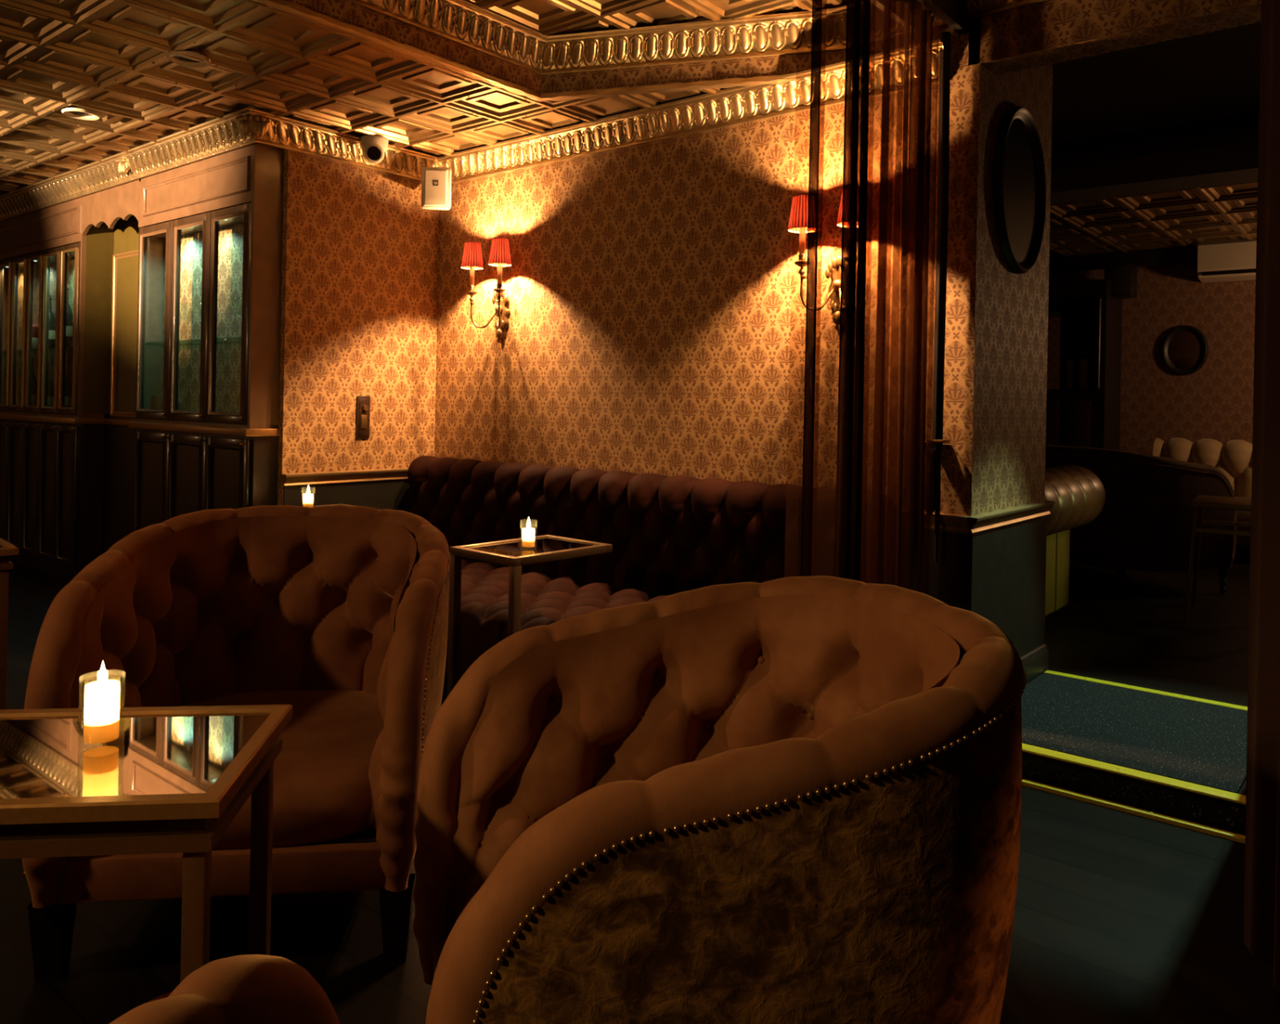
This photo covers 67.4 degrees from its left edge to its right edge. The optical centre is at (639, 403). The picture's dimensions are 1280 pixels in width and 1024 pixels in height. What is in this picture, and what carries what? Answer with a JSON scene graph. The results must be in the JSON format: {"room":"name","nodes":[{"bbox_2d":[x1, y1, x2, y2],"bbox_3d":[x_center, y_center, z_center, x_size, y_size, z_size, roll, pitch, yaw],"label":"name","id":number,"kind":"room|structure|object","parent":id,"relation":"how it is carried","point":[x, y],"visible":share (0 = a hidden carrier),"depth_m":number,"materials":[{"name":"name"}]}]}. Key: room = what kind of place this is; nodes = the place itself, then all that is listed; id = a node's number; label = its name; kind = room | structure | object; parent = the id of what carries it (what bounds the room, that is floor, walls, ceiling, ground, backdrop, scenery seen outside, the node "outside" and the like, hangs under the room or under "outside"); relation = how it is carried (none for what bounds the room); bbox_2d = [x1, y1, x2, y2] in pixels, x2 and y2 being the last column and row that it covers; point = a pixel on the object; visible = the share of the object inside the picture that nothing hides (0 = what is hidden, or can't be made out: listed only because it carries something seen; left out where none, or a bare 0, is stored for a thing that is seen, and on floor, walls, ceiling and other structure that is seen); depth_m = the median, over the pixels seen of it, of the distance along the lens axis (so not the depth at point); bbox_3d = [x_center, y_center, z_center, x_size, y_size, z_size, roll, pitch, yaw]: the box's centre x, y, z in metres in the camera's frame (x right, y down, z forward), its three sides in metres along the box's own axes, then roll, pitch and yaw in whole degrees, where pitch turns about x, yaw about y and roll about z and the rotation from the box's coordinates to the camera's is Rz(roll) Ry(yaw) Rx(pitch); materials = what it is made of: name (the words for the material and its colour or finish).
{"room":"bar","nodes":[
{"label":"bar","id":0,"kind":"room"},
{"bbox_2d":[102,226,114,554],"bbox_3d":[-3.510,-0.323,6.563,5.410,2.750,0.100,1,0,40],"label":"wall","id":1,"kind":"structure","parent":0,"point":[106,415],"depth_m":6.65,"materials":[{"name":"paint"}]},
{"bbox_2d":[82,214,139,419],"bbox_3d":[-2.872,-0.541,5.390,0.742,1.312,0.178,1,0,40],"label":"wall","id":2,"kind":"structure","parent":0,"point":[101,245],"depth_m":5.61,"materials":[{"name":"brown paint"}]},
{"bbox_2d":[82,177,141,235],"bbox_3d":[-2.926,-1.083,5.312,0.743,0.232,0.020,1,0,40],"label":"valance board","id":3,"kind":"object","parent":2,"relation":"attached to","point":[108,206],"visible":0.94,"depth_m":5.29,"materials":[{"name":"paint"}]},
{"bbox_2d":[115,158,130,174],"bbox_3d":[-2.720,-1.246,5.043,0.121,0.081,0.063,1,0,40],"label":"leaf ornament","id":4,"kind":"object","parent":2,"relation":"attached to","point":[123,167],"visible":0.99,"depth_m":5.02,"materials":[{"name":"metal"}]},
{"bbox_2d":[109,249,138,417],"bbox_3d":[-2.830,-0.395,5.416,0.680,0.950,0.026,1,0,40],"label":"framed panel","id":5,"kind":"object","parent":2,"relation":"attached to","point":[126,264],"visible":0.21,"depth_m":5.54,"materials":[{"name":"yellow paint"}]},
{"bbox_2d":[103,424,138,553],"bbox_3d":[-2.853,0.596,5.439,0.741,0.939,0.050,1,0,40],"label":"wall","id":6,"kind":"structure","parent":0,"point":[120,439],"depth_m":5.53,"materials":[{"name":"black paint"}]},
{"bbox_2d":[103,418,134,425],"bbox_3d":[-2.858,0.109,5.415,0.713,0.032,0.045,1,0,40],"label":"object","id":7,"kind":"object","parent":6,"relation":"on","point":[108,421],"visible":0.47,"depth_m":5.51,"materials":[{"name":"brown wood"}]},
{"bbox_2d":[0,0,608,199],"bbox_3d":[-4.730,-1.340,4.118,6.938,0.035,6.747,1,0,40],"label":"ceiling","id":8,"kind":"structure","parent":0,"point":[108,58],"depth_m":3.87,"materials":[{"name":"brown metal"}]},
{"bbox_2d":[61,105,100,119],"bbox_3d":[-2.476,-1.297,4.254,0.150,0.042,0.150,1,0,40],"label":"recessed light","id":9,"kind":"object","parent":8,"relation":"in","point":[73,111],"visible":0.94,"depth_m":4.25,"materials":[{"name":"white metal"}]},
{"bbox_2d":[166,49,211,67],"bbox_3d":[-1.659,-1.281,3.532,0.150,0.042,0.150,1,0,40],"label":"recessed light","id":10,"kind":"object","parent":8,"relation":"in","point":[173,56],"visible":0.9,"depth_m":3.54,"materials":[{"name":"brown metal"}]},
{"bbox_2d":[360,134,388,163],"bbox_3d":[-1.264,-1.199,4.566,0.130,0.124,0.128,1,0,40],"label":"security camera","id":11,"kind":"object","parent":8,"relation":"attached to","point":[374,147],"visible":1,"depth_m":4.52,"materials":[{"name":"white plastic"}]},
{"bbox_2d":[276,149,439,512],"bbox_3d":[-1.392,-0.282,4.763,0.130,2.750,0.867,1,0,40],"label":"wall","id":12,"kind":"structure","parent":0,"point":[360,248],"depth_m":4.67,"materials":[{"name":"paper"}]},
{"bbox_2d":[235,114,271,137],"bbox_3d":[-1.700,-1.221,4.215,0.150,0.096,0.080,1,0,-5],"label":"leaf ornament","id":13,"kind":"object","parent":12,"relation":"attached to","point":[258,127],"visible":1,"depth_m":4.20,"materials":[{"name":"metal"}]},
{"bbox_2d":[283,467,408,487],"bbox_3d":[-1.348,0.357,4.718,0.034,0.060,0.865,1,0,40],"label":"trim","id":14,"kind":"structure","parent":12,"relation":"attached to","point":[298,479],"depth_m":4.62,"materials":[{"name":"brown wood"}]},
{"bbox_2d":[355,395,370,438],"bbox_3d":[-1.355,0.067,4.713,0.022,0.210,0.074,1,0,40],"label":"plate","id":15,"kind":"object","parent":12,"relation":"attached to","point":[362,427],"visible":1,"depth_m":4.71,"materials":[{"name":"brown metal"}]},
{"bbox_2d":[284,0,844,93],"bbox_3d":[-1.714,-1.386,1.449,1.110,0.234,6.410,1,0,40],"label":"wall","id":16,"kind":"structure","parent":0,"point":[344,11],"depth_m":3.66,"materials":[{"name":"paper"}]},
{"bbox_2d":[0,39,943,221],"bbox_3d":[-2.443,-1.234,5.486,8.200,0.114,1.119,1,0,40],"label":"trim","id":17,"kind":"structure","parent":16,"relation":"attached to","point":[736,105],"depth_m":4.45,"materials":[{"name":"metal"}]},
{"bbox_2d":[251,0,796,101],"bbox_3d":[-1.719,-1.274,1.475,1.154,0.028,6.447,1,0,40],"label":"trim","id":18,"kind":"structure","parent":16,"relation":"attached to","point":[291,8],"depth_m":3.64,"materials":[{"name":"metal"}]},
{"bbox_2d":[0,560,1279,1023],"bbox_3d":[-1.135,1.098,4.690,11.500,0.001,12.200,1,0,40],"label":"floor","id":19,"kind":"structure","parent":0,"point":[1120,917],"depth_m":2.01,"materials":[{"name":"brown wood"}]},
{"bbox_2d":[0,537,18,709],"bbox_3d":[-2.355,0.760,3.030,0.560,0.630,0.560,1,0,-43],"label":"cafe table","id":20,"kind":"object","parent":19,"relation":"on","point":[6,548],"visible":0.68,"depth_m":3.01,"materials":[{"name":"brown wood"}]},
{"bbox_2d":[0,195,105,580],"bbox_3d":[-3.851,-0.085,6.122,1.720,2.262,0.168,1,0,40],"label":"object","id":21,"kind":"object","parent":19,"relation":"on","point":[51,464],"visible":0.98,"depth_m":5.89,"materials":[{"name":"black paint"}]},
{"bbox_2d":[31,324,38,350],"bbox_3d":[-3.954,-0.434,6.237,0.092,0.168,0.092,1,0,40],"label":"tin canister","id":22,"kind":"object","parent":21,"relation":"on","point":[35,327],"visible":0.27,"depth_m":6.22,"materials":[{"name":"red paint"}]},
{"bbox_2d":[36,361,53,413],"bbox_3d":[-3.760,-0.098,6.072,0.091,0.340,0.091,1,0,40],"label":"bottle","id":23,"kind":"object","parent":21,"relation":"on","point":[50,388],"visible":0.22,"depth_m":6.06,"materials":[{"name":"clear glass"}]},
{"bbox_2d":[48,294,55,349],"bbox_3d":[-3.736,-0.516,6.059,0.093,0.340,0.093,1,0,40],"label":"bottle","id":24,"kind":"object","parent":21,"relation":"on","point":[51,317],"visible":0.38,"depth_m":6.04,"materials":[{"name":"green glass"}]},
{"bbox_2d":[53,360,71,414],"bbox_3d":[-3.552,-0.104,5.899,0.091,0.360,0.091,1,0,40],"label":"bottle","id":25,"kind":"object","parent":21,"relation":"on","point":[67,398],"visible":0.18,"depth_m":5.88,"materials":[{"name":"clear glass"}]},
{"bbox_2d":[66,284,73,348],"bbox_3d":[-3.520,-0.536,5.880,0.085,0.390,0.085,1,0,40],"label":"bottle","id":26,"kind":"object","parent":21,"relation":"on","point":[69,316],"visible":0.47,"depth_m":5.87,"materials":[{"name":"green glass"}]},
{"bbox_2d":[0,704,293,982],"bbox_3d":[-0.837,0.789,1.313,0.600,0.630,0.372,1,0,-7],"label":"cafe table","id":27,"kind":"object","parent":19,"relation":"on","point":[174,779],"visible":0.96,"depth_m":1.25,"materials":[{"name":"brown wood"}]},
{"bbox_2d":[0,711,271,798],"bbox_3d":[-0.831,0.483,1.313,0.550,0.007,0.322,1,0,-7],"label":"mirror","id":28,"kind":"object","parent":27,"relation":"on","point":[43,754],"depth_m":1.32,"materials":[{"name":"clear mirror"}]},
{"bbox_3d":[-0.758,0.431,1.352,0.057,0.098,0.057,1,0,40],"label":"glass","id":29,"kind":"object","parent":27,"relation":"on","visible":0},
{"bbox_2d":[84,661,119,743],"bbox_3d":[-0.758,0.416,1.352,0.043,0.109,0.043,1,0,40],"label":"candle","id":30,"kind":"object","parent":29,"relation":"in","point":[102,695],"visible":1,"depth_m":1.34,"materials":[{"name":"wax"}]},
{"bbox_2d":[128,142,284,531],"bbox_3d":[-2.169,-0.053,4.728,1.220,2.262,0.168,1,0,40],"label":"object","id":31,"kind":"object","parent":19,"relation":"on","point":[211,229],"visible":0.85,"depth_m":4.64,"materials":[{"name":"black paint"}]},
{"bbox_2d":[151,395,176,421],"bbox_3d":[-2.484,0.027,5.012,0.120,0.140,0.090,1,0,40],"label":"box","id":32,"kind":"object","parent":31,"relation":"on","point":[157,401],"visible":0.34,"depth_m":4.97,"materials":[{"name":"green paint"}]},
{"bbox_2d":[108,954,340,1023],"bbox_3d":[-0.679,0.692,0.526,0.786,0.830,0.808,1,0,13],"label":"tufted armchair","id":33,"kind":"object","parent":19,"relation":"on","point":[242,988],"visible":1,"depth_m":0.65,"materials":[{"name":"orange fabric"}]},
{"bbox_2d":[22,505,450,982],"bbox_3d":[-0.845,0.689,2.220,0.786,0.830,0.808,1,0,-7],"label":"tufted armchair","id":34,"kind":"object","parent":19,"relation":"on","point":[338,615],"visible":0.78,"depth_m":2.13,"materials":[{"name":"orange fabric"}]},
{"bbox_2d":[181,689,383,848],"bbox_3d":[-0.844,0.800,2.198,0.636,0.137,0.680,1,0,-7],"label":"seat cushion","id":35,"kind":"object","parent":34,"relation":"on","point":[327,773],"depth_m":1.96,"materials":[{"name":"orange fabric"}]},
{"bbox_2d":[311,503,355,507],"bbox_3d":[-1.408,0.778,4.173,0.335,0.630,0.440,1,0,41],"label":"side table","id":36,"kind":"object","parent":19,"relation":"on","point":[335,504],"visible":0.05,"depth_m":4.38,"materials":[{"name":"brown wood"}]},
{"bbox_3d":[-1.463,0.418,4.231,0.056,0.096,0.056,1,0,40],"label":"glass","id":37,"kind":"object","parent":36,"relation":"on","visible":0},
{"bbox_2d":[302,485,313,507],"bbox_3d":[-1.463,0.407,4.231,0.042,0.098,0.042,1,0,40],"label":"candle","id":38,"kind":"object","parent":37,"relation":"in","point":[308,498],"visible":0.88,"depth_m":4.21,"materials":[{"name":"wax"}]},
{"bbox_2d":[447,534,612,696],"bbox_3d":[-0.371,0.798,3.269,0.325,0.630,0.450,1,0,41],"label":"side table","id":39,"kind":"object","parent":19,"relation":"on","point":[547,548],"visible":0.62,"depth_m":3.19,"materials":[{"name":"brown wood"}]},
{"bbox_2d":[465,537,597,556],"bbox_3d":[-0.365,0.490,3.269,0.273,0.006,0.398,1,0,41],"label":"mirror","id":40,"kind":"object","parent":39,"relation":"on","point":[508,548],"depth_m":3.27,"materials":[{"name":"clear mirror"}]},
{"bbox_3d":[-0.374,0.439,3.218,0.056,0.096,0.056,1,0,40],"label":"glass","id":41,"kind":"object","parent":39,"relation":"on","visible":0},
{"bbox_2d":[521,517,534,546],"bbox_3d":[-0.374,0.428,3.219,0.042,0.098,0.042,1,0,40],"label":"candle","id":42,"kind":"object","parent":41,"relation":"in","point":[528,532],"visible":1,"depth_m":3.20,"materials":[{"name":"wax"}]},
{"bbox_2d":[407,455,835,676],"bbox_3d":[-0.360,0.696,3.856,2.575,0.835,0.895,1,0,40],"label":"banquette","id":43,"kind":"object","parent":19,"relation":"on","point":[668,535],"visible":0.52,"depth_m":3.84,"materials":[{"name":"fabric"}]},
{"bbox_2d":[413,575,1026,1023],"bbox_3d":[0.095,0.707,1.370,0.808,0.830,0.786,1,0,-13],"label":"tufted armchair","id":44,"kind":"object","parent":19,"relation":"on","point":[791,799],"visible":1,"depth_m":1.04,"materials":[{"name":"orange fabric"}]},
{"bbox_2d":[1022,777,1244,843],"bbox_3d":[2.056,1.152,2.132,3.280,0.015,0.025,1,0,40],"label":"edging strip","id":45,"kind":"object","parent":19,"relation":"on","point":[1122,807],"visible":0.52,"depth_m":2.68,"materials":[{"name":"yellow metal"}]},
{"bbox_2d":[559,86,735,116],"bbox_3d":[0.238,-1.244,3.716,1.227,0.035,0.525,1,0,40],"label":"ceiling","id":46,"kind":"structure","parent":0,"point":[614,105],"depth_m":3.97,"materials":[{"name":"brown metal"}]},
{"bbox_2d":[465,0,846,35],"bbox_3d":[-0.206,-1.457,0.254,4.995,0.035,6.367,1,0,40],"label":"ceiling","id":47,"kind":"structure","parent":0,"point":[546,17],"depth_m":3.56,"materials":[{"name":"brown wood"}]},
{"bbox_2d":[892,0,968,34],"bbox_3d":[0.420,-1.350,2.536,0.150,0.155,2.008,1,0,40],"label":"rail","id":48,"kind":"object","parent":47,"relation":"attached to","point":[954,13],"visible":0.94,"depth_m":3.17,"materials":[{"name":"black wood"}]},
{"bbox_2d":[800,0,938,594],"bbox_3d":[0.685,-0.076,2.862,0.142,2.378,0.931,1,0,40],"label":"sheer curtain","id":49,"kind":"object","parent":48,"relation":"hanging from","point":[886,373],"visible":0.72,"depth_m":2.94,"materials":[{"name":"brown fabric"}]},
{"bbox_2d":[929,31,951,562],"bbox_3d":[1.018,-0.360,3.278,0.076,1.800,0.078,1,0,40],"label":"curtain","id":50,"kind":"object","parent":48,"relation":"hanging from","point":[937,441],"visible":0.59,"depth_m":3.25,"materials":[{"name":"black fabric"}]},
{"bbox_2d":[1243,0,1279,991],"bbox_3d":[1.389,-0.166,1.598,0.278,2.506,0.985,1,0,-15],"label":"door frame","id":51,"kind":"structure","parent":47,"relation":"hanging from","point":[1261,925],"depth_m":1.88,"materials":[{"name":"brown wood"}]},
{"bbox_2d":[434,16,1053,657],"bbox_3d":[0.273,-0.250,4.453,2.890,2.750,0.800,1,0,40],"label":"wall","id":52,"kind":"structure","parent":0,"point":[657,316],"depth_m":3.89,"materials":[{"name":"paper"}]},
{"bbox_2d":[421,167,451,209],"bbox_3d":[-1.002,-1.063,4.832,0.146,0.205,0.226,1,0,2],"label":"wall speaker","id":53,"kind":"object","parent":52,"relation":"attached to","point":[436,182],"visible":1,"depth_m":4.72,"materials":[{"name":"white plastic"}]},
{"bbox_2d":[461,237,511,342],"bbox_3d":[-0.728,-0.543,4.665,0.310,0.491,0.171,1,0,40],"label":"wall sconce","id":54,"kind":"object","parent":52,"relation":"attached to","point":[500,255],"visible":1,"depth_m":4.67,"materials":[{"name":"gold metal"}]},
{"bbox_2d":[787,191,842,330],"bbox_3d":[0.692,-0.515,3.487,0.310,0.491,0.171,1,0,40],"label":"wall sconce","id":55,"kind":"object","parent":52,"relation":"attached to","point":[798,220],"visible":0.56,"depth_m":3.52,"materials":[{"name":"gold metal"}]},
{"bbox_2d":[929,512,969,533],"bbox_3d":[0.944,0.405,3.358,0.420,0.060,0.034,1,0,40],"label":"trim","id":56,"kind":"structure","parent":52,"relation":"attached to","point":[957,523],"depth_m":3.26,"materials":[{"name":"brown wood"}]},
{"bbox_2d":[968,500,1054,534],"bbox_3d":[1.377,0.414,3.525,0.034,0.060,0.844,1,0,40],"label":"trim","id":57,"kind":"structure","parent":52,"relation":"attached to","point":[988,521],"depth_m":3.48,"materials":[{"name":"brown wood"}]},
{"bbox_2d":[992,106,1045,274],"bbox_3d":[1.401,-0.783,3.527,0.032,0.610,0.500,1,0,40],"label":"oval mirror","id":58,"kind":"object","parent":52,"relation":"attached to","point":[1019,176],"visible":1,"depth_m":3.52,"materials":[{"name":"black mirror"}]},
{"bbox_2d":[1003,119,1037,262],"bbox_3d":[1.396,-0.783,3.531,0.001,0.528,0.418,1,0,40],"label":"mirror glass","id":59,"kind":"object","parent":58,"relation":"attached to","point":[1020,174],"depth_m":3.53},
{"bbox_2d":[1020,644,1048,684],"bbox_3d":[1.365,1.008,3.522,0.016,0.105,0.810,1,0,40],"label":"baseboard","id":60,"kind":"structure","parent":52,"relation":"attached to","point":[1035,663],"depth_m":3.71,"materials":[{"name":"paint"}]},
{"bbox_2d":[968,0,1261,75],"bbox_3d":[2.377,-1.354,2.319,3.140,0.460,0.150,1,0,40],"label":"beam","id":61,"kind":"structure","parent":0,"point":[1049,32],"depth_m":3.04,"materials":[{"name":"paper"}]},
{"bbox_2d":[1022,547,1250,834],"bbox_3d":[2.533,1.126,5.527,6.880,0.084,5.730,1,0,40],"label":"floor","id":62,"kind":"structure","parent":0,"point":[1140,636],"depth_m":4.47,"materials":[{"name":"brown wood"}]},
{"bbox_2d":[1044,464,1105,616],"bbox_3d":[1.155,0.673,4.994,2.085,0.769,1.140,1,0,40],"label":"leather sofa","id":63,"kind":"object","parent":62,"relation":"on","point":[1078,495],"visible":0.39,"depth_m":4.55,"materials":[{"name":"brown leather"}]},
{"bbox_2d":[1045,279,1122,450],"bbox_3d":[3.438,0.051,8.168,1.070,2.100,0.534,1,0,40],"label":"doorway","id":64,"kind":"object","parent":62,"relation":"on","point":[1085,320],"visible":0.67,"depth_m":7.84,"materials":[{"name":"black wood"}]},
{"bbox_2d":[1046,311,1061,389],"bbox_3d":[3.579,-0.461,8.343,0.350,0.670,0.013,1,0,40],"label":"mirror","id":65,"kind":"object","parent":64,"relation":"attached to","point":[1054,317],"depth_m":8.33,"materials":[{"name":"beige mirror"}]},
{"bbox_2d":[1104,262,1137,298],"bbox_3d":[3.955,-0.994,7.867,0.200,0.260,0.353,1,0,40],"label":"wall speaker","id":66,"kind":"object","parent":64,"relation":"attached to","point":[1123,277],"visible":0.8,"depth_m":7.73,"materials":[{"name":"black wood"}]},
{"bbox_2d":[1106,265,1128,294],"bbox_3d":[3.845,-0.996,7.734,0.170,0.230,0.008,1,0,40],"label":"grille","id":67,"kind":"object","parent":66,"relation":"attached to","point":[1118,275],"depth_m":7.72,"materials":[{"name":"black fabric"}]},
{"bbox_2d":[1021,672,1247,831],"bbox_3d":[2.464,1.113,2.443,3.050,0.081,0.927,1,0,40],"label":"step","id":68,"kind":"structure","parent":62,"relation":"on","point":[1196,742],"depth_m":2.97,"materials":[{"name":"carpet"}]},
{"bbox_2d":[1044,444,1236,594],"bbox_3d":[2.906,0.676,5.827,0.876,0.830,0.940,1,0,-17],"label":"sofa","id":69,"kind":"object","parent":62,"relation":"on","point":[1144,523],"visible":0.69,"depth_m":5.42,"materials":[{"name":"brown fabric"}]},
{"bbox_2d":[1044,670,1247,710],"bbox_3d":[2.776,1.082,2.818,3.050,0.013,0.043,1,0,40],"label":"edging strip","id":70,"kind":"object","parent":62,"relation":"on","point":[1073,676],"visible":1,"depth_m":3.55,"materials":[{"name":"yellow metal"}]},
{"bbox_2d":[1152,437,1252,546],"bbox_3d":[4.626,0.700,6.929,1.860,0.849,0.890,1,0,40],"label":"tufted sofa","id":71,"kind":"object","parent":62,"relation":"on","point":[1233,458],"visible":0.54,"depth_m":7.27,"materials":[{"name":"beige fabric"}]},
{"bbox_2d":[1183,494,1251,622],"bbox_3d":[3.081,0.795,4.864,0.518,0.601,0.518,1,0,34],"label":"metal side table","id":72,"kind":"object","parent":62,"relation":"on","point":[1201,501],"visible":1,"depth_m":4.80,"materials":[{"name":"black metal"}]},
{"bbox_2d":[1048,262,1255,549],"bbox_3d":[4.387,-0.170,7.797,7.000,2.750,0.100,1,0,40],"label":"wall","id":73,"kind":"structure","parent":0,"point":[1215,402],"depth_m":7.74,"materials":[{"name":"paper"}]},
{"bbox_2d":[1048,245,1196,272],"bbox_3d":[4.385,-1.191,7.691,6.900,0.130,0.089,1,0,40],"label":"trim","id":74,"kind":"structure","parent":73,"relation":"attached to","point":[1172,255],"depth_m":7.93,"materials":[{"name":"black wood"}]},
{"bbox_2d":[1161,324,1208,374],"bbox_3d":[4.380,-0.430,7.720,0.330,0.400,0.032,1,0,40],"label":"round mirror","id":75,"kind":"object","parent":73,"relation":"attached to","point":[1184,348],"visible":1,"depth_m":7.71,"materials":[{"name":"black mirror"}]},
{"bbox_2d":[1196,238,1256,282],"bbox_3d":[4.757,-1.108,7.312,0.880,0.300,0.194,1,0,40],"label":"air conditioner","id":76,"kind":"object","parent":73,"relation":"attached to","point":[1227,260],"visible":0.8,"depth_m":7.40,"materials":[{"name":"white plastic"}]},
{"bbox_2d":[1048,181,1257,257],"bbox_3d":[3.374,-1.278,6.475,6.306,0.035,3.156,1,0,40],"label":"ceiling","id":77,"kind":"structure","parent":0,"point":[1185,218],"depth_m":6.70,"materials":[{"name":"brown wood"}]},
{"bbox_2d":[1050,139,1258,204],"bbox_3d":[2.279,-1.346,5.147,6.900,0.480,0.300,1,0,40],"label":"beam","id":78,"kind":"structure","parent":0,"point":[1237,162],"depth_m":4.77,"materials":[{"name":"paint"}]},
{"bbox_2d":[1051,111,1258,167],"bbox_3d":[2.166,-1.298,5.012,6.900,0.120,0.049,1,0,40],"label":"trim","id":79,"kind":"structure","parent":78,"relation":"attached to","point":[1241,127],"depth_m":4.68,"materials":[{"name":"black wood"}]},
{"bbox_2d":[1051,22,1261,142],"bbox_3d":[1.581,-1.410,4.304,6.900,0.080,1.889,1,0,40],"label":"ceiling","id":80,"kind":"structure","parent":0,"point":[1215,74],"depth_m":4.09,"materials":[{"name":"paint"}]},
{"bbox_3d":[-5.032,-0.352,-0.046,11.500,2.750,0.100,1,0,40],"label":"wall","id":81,"kind":"structure","parent":0,"visible":0},
{"bbox_2d":[346,0,1047,75],"bbox_3d":[-0.324,-1.392,0.297,4.720,0.117,6.410,1,0,40],"label":"trim","id":82,"kind":"structure","parent":81,"relation":"attached to","point":[462,22],"depth_m":3.65,"materials":[{"name":"metal"}]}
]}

